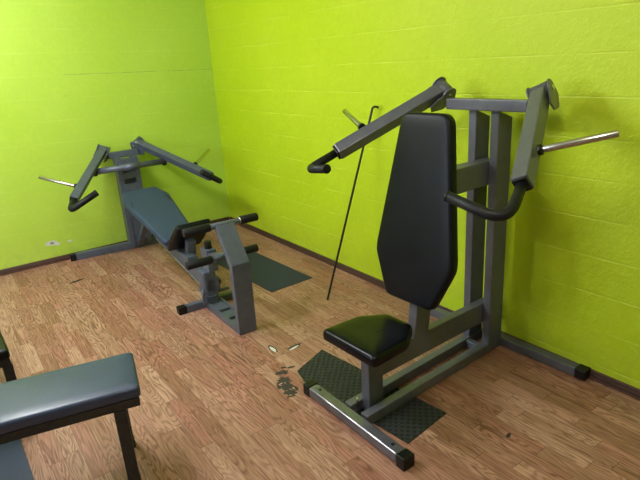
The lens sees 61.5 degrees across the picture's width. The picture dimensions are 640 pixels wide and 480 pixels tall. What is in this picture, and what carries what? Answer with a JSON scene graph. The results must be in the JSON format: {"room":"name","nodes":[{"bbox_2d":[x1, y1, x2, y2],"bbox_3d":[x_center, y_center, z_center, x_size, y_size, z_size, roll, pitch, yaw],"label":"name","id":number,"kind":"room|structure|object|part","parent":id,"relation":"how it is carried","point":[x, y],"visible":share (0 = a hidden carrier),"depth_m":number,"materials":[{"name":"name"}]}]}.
{"room":"gym","nodes":[
{"label":"gym","id":0,"kind":"room"},
{"bbox_2d":[0,0,229,269],"bbox_3d":[-3.233,-0.959,4.545,5.314,2.910,0.103,-16,22,-33],"label":"wall","id":1,"kind":"structure","parent":0,"point":[77,76],"depth_m":5.21,"materials":[{"name":"green paint"}]},
{"bbox_2d":[0,216,229,275],"bbox_3d":[-3.166,0.359,4.909,5.200,0.056,0.014,-16,22,-33],"label":"baseboard","id":2,"kind":"structure","parent":1,"relation":"attached to","point":[48,261],"depth_m":5.23,"materials":[{"name":"brown wood"}]},
{"bbox_2d":[0,224,639,479],"bbox_3d":[-1.108,1.205,2.206,5.214,0.061,7.014,-16,22,-33],"label":"floor","id":3,"kind":"structure","parent":0,"point":[217,402],"depth_m":2.93,"materials":[{"name":"laminate"}]},
{"bbox_2d":[0,331,16,381],"bbox_3d":[-1.980,0.670,3.100,0.278,0.484,1.150,-17,23,-34],"label":"bench","id":4,"kind":"object","parent":3,"relation":"on","point":[6,364],"visible":0.53,"depth_m":2.70,"materials":[{"name":"black leather"}]},
{"bbox_3d":[-1.902,0.490,3.104,0.044,0.043,1.120,-17,23,-34],"label":"rail","id":5,"kind":"part","parent":4,"relation":"part of","materials":[{"name":"black metal"}]},
{"bbox_3d":[-1.573,0.790,2.777,0.046,0.355,0.050,-17,23,-34],"label":"leg","id":6,"kind":"part","parent":4,"relation":"part of","materials":[{"name":"black metal"}]},
{"bbox_2d":[0,439,33,479],"bbox_3d":[-1.448,1.146,2.343,0.380,0.006,0.900,-17,23,-34],"label":"rubber mat","id":7,"kind":"object","parent":3,"relation":"on","point":[14,465],"visible":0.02,"depth_m":2.57,"materials":[{"name":"rubber"}]},
{"bbox_2d":[0,352,141,479],"bbox_3d":[-1.329,0.903,2.262,1.150,0.504,0.344,-11,20,-21],"label":"bench","id":8,"kind":"object","parent":3,"relation":"on","point":[48,401],"visible":1,"depth_m":2.24,"materials":[{"name":"leather"}]},
{"bbox_3d":[-1.279,0.775,2.085,1.120,0.043,0.044,-11,20,-21],"label":"rail","id":9,"kind":"part","parent":8,"relation":"part of","materials":[{"name":"black metal"}]},
{"bbox_3d":[-0.830,0.888,2.319,0.050,0.375,0.046,-11,20,-21],"label":"leg","id":10,"kind":"part","parent":8,"relation":"part of","materials":[{"name":"black metal"}]},
{"bbox_3d":[-0.947,0.809,2.574,0.050,0.375,0.046,-11,20,-21],"label":"leg","id":11,"kind":"part","parent":8,"relation":"part of","materials":[{"name":"black metal"}]},
{"bbox_2d":[38,136,258,334],"bbox_3d":[-1.256,-0.190,4.525,1.628,1.110,2.581,-16,22,-32],"label":"bench","id":12,"kind":"object","parent":3,"relation":"on","point":[146,211],"visible":1,"depth_m":4.48,"materials":[{"name":"grey metal"}]},
{"bbox_3d":[-2.102,-0.601,4.896,0.088,0.367,0.818,-3,19,1],"label":"press arm","id":13,"kind":"part","parent":12,"relation":"part of","materials":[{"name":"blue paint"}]},
{"bbox_3d":[-2.074,-0.831,5.233,0.059,0.135,0.159,0,19,10],"label":"pivot plate","id":14,"kind":"part","parent":12,"relation":"part of","materials":[{"name":"blue paint"}]},
{"bbox_3d":[-1.888,-0.762,5.274,0.130,0.070,0.025,-16,22,-32],"label":"column plate","id":15,"kind":"part","parent":12,"relation":"part of","materials":[{"name":"blue paint"}]},
{"bbox_3d":[-1.904,-0.510,5.409,0.122,0.630,0.010,-16,22,-32],"label":"plate","id":16,"kind":"part","parent":12,"relation":"part of","materials":[{"name":"blue paint"}]},
{"bbox_3d":[-1.881,-0.641,5.314,0.130,0.065,0.025,-16,22,-32],"label":"column plate","id":17,"kind":"part","parent":12,"relation":"part of","materials":[{"name":"blue paint"}]},
{"bbox_3d":[-1.873,-0.523,5.354,0.130,0.085,0.025,-16,22,-32],"label":"column plate","id":18,"kind":"part","parent":12,"relation":"part of","materials":[{"name":"blue paint"}]},
{"bbox_3d":[-1.827,-0.921,5.388,0.158,0.136,0.061,0,19,11],"label":"pivot plate","id":19,"kind":"part","parent":12,"relation":"part of","materials":[{"name":"blue paint"}]},
{"bbox_3d":[-1.438,-0.791,5.319,0.821,0.398,0.089,4,20,21],"label":"press arm","id":20,"kind":"part","parent":12,"relation":"part of","materials":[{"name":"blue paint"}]},
{"bbox_3d":[-1.046,0.133,4.271,0.080,0.050,0.180,-16,22,-32],"label":"bracket plate","id":21,"kind":"part","parent":12,"relation":"part of","materials":[{"name":"blue paint"}]},
{"bbox_3d":[-0.834,0.036,4.002,0.056,0.060,0.056,-16,22,-32],"label":"adjuster knob","id":22,"kind":"part","parent":12,"relation":"part of","materials":[{"name":"black plastic"}]},
{"bbox_3d":[-0.843,0.350,4.075,0.107,0.270,0.100,-16,22,-32],"label":"post","id":23,"kind":"part","parent":12,"relation":"part of","materials":[{"name":"grey metal"}]},
{"bbox_3d":[-0.743,0.115,3.885,0.050,0.126,0.334,-16,22,-32],"label":"roller arm","id":24,"kind":"part","parent":12,"relation":"part of","materials":[{"name":"blue paint"}]},
{"bbox_3d":[-0.758,0.501,4.048,0.094,0.028,0.170,-16,22,-32],"label":"foot plate","id":25,"kind":"part","parent":12,"relation":"part of","materials":[{"name":"blue paint"}]},
{"bbox_3d":[-0.718,0.549,3.900,0.020,0.050,0.550,-16,22,-32],"label":"foot rail","id":26,"kind":"part","parent":12,"relation":"part of","materials":[{"name":"grey metal"}]},
{"bbox_3d":[-0.626,0.524,3.959,0.020,0.050,0.550,-16,22,-32],"label":"foot rail","id":27,"kind":"part","parent":12,"relation":"part of","materials":[{"name":"grey metal"}]},
{"bbox_3d":[-0.652,0.544,3.902,0.094,0.028,0.120,-16,22,-32],"label":"foot plate","id":28,"kind":"part","parent":12,"relation":"part of","materials":[{"name":"blue paint"}]},
{"bbox_3d":[-0.584,0.032,3.571,0.132,0.249,0.209,-16,22,-32],"label":"slanted panel","id":29,"kind":"part","parent":12,"relation":"part of","materials":[{"name":"blue paint"}]},
{"bbox_3d":[-0.516,0.390,3.622,0.132,0.505,0.050,-16,22,-32],"label":"panel","id":30,"kind":"part","parent":12,"relation":"part of","materials":[{"name":"grey paint"}]},
{"bbox_2d":[217,252,311,291],"bbox_3d":[-0.528,0.261,4.787,0.410,0.006,0.980,-17,23,-35],"label":"rubber mat","id":31,"kind":"object","parent":3,"relation":"on","point":[271,275],"visible":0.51,"depth_m":4.65,"materials":[{"name":"grey rubber"}]},
{"bbox_2d":[327,106,378,299],"bbox_3d":[0.231,-0.248,3.952,0.476,1.408,0.029,-10,20,-17],"label":"rod","id":32,"kind":"object","parent":3,"relation":"on","point":[373,107],"visible":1,"depth_m":3.95,"materials":[{"name":"black metal"}]},
{"bbox_2d":[297,350,446,443],"bbox_3d":[0.214,0.828,2.974,0.311,0.004,0.941,-19,24,-39],"label":"rubber mat","id":33,"kind":"object","parent":3,"relation":"on","point":[340,378],"visible":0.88,"depth_m":2.94,"materials":[{"name":"grey rubber"}]},
{"bbox_2d":[303,77,619,471],"bbox_3d":[0.574,0.022,2.787,1.277,1.611,1.633,-17,23,-35],"label":"machine","id":34,"kind":"object","parent":3,"relation":"on","point":[417,242],"visible":1,"depth_m":2.77,"materials":[{"name":"grey paint"}]},
{"bbox_3d":[0.266,0.687,2.751,0.098,0.392,0.059,-17,23,-35],"label":"seat post","id":35,"kind":"part","parent":34,"relation":"part of","materials":[{"name":"grey metal"}]},
{"bbox_3d":[0.389,-0.666,3.026,0.648,0.371,0.098,-7,19,-10],"label":"press arm","id":36,"kind":"part","parent":34,"relation":"part of","materials":[{"name":"grey paint"}]},
{"bbox_3d":[0.581,0.728,3.106,1.128,0.055,0.050,-18,23,-36],"label":"rail","id":37,"kind":"part","parent":34,"relation":"part of","materials":[{"name":"grey metal"}]},
{"bbox_3d":[0.548,0.074,2.804,0.229,0.914,0.056,-17,23,-35],"label":"backrest post","id":38,"kind":"part","parent":34,"relation":"part of","materials":[{"name":"grey metal"}]},
{"bbox_3d":[0.659,0.756,3.009,1.128,0.055,0.050,-18,23,-35],"label":"rail","id":39,"kind":"part","parent":34,"relation":"part of","materials":[{"name":"grey metal"}]},
{"bbox_3d":[0.645,-0.865,3.078,0.148,0.130,0.089,-2,19,5],"label":"pivot plate","id":40,"kind":"part","parent":34,"relation":"part of","materials":[{"name":"grey paint"}]},
{"bbox_3d":[0.692,-0.788,3.029,0.148,0.130,0.089,-2,19,5],"label":"pivot plate","id":41,"kind":"part","parent":34,"relation":"part of","materials":[{"name":"grey paint"}]},
{"bbox_3d":[0.938,0.643,3.299,0.040,0.050,0.090,-17,23,-35],"label":"cross plate","id":42,"kind":"part","parent":34,"relation":"part of","materials":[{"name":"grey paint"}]},
{"bbox_3d":[0.930,-0.459,2.357,0.092,0.375,0.656,6,21,25],"label":"press arm","id":43,"kind":"part","parent":34,"relation":"part of","materials":[{"name":"grey paint"}]},
{"bbox_3d":[1.096,-0.689,2.538,0.064,0.140,0.162,10,23,34],"label":"pivot plate","id":44,"kind":"part","parent":34,"relation":"part of","materials":[{"name":"grey paint"}]},
{"bbox_2d":[204,0,639,388],"bbox_3d":[0.956,-0.763,3.185,0.100,2.910,7.014,-16,22,-33],"label":"wall","id":45,"kind":"structure","parent":0,"point":[285,72],"depth_m":3.21,"materials":[{"name":"green paint"}]},
{"bbox_2d":[230,216,639,400],"bbox_3d":[0.995,0.544,3.587,0.014,0.056,7.000,-16,22,-33],"label":"baseboard","id":46,"kind":"structure","parent":45,"relation":"attached to","point":[601,378],"depth_m":4.36,"materials":[{"name":"brown wood"}]}
]}

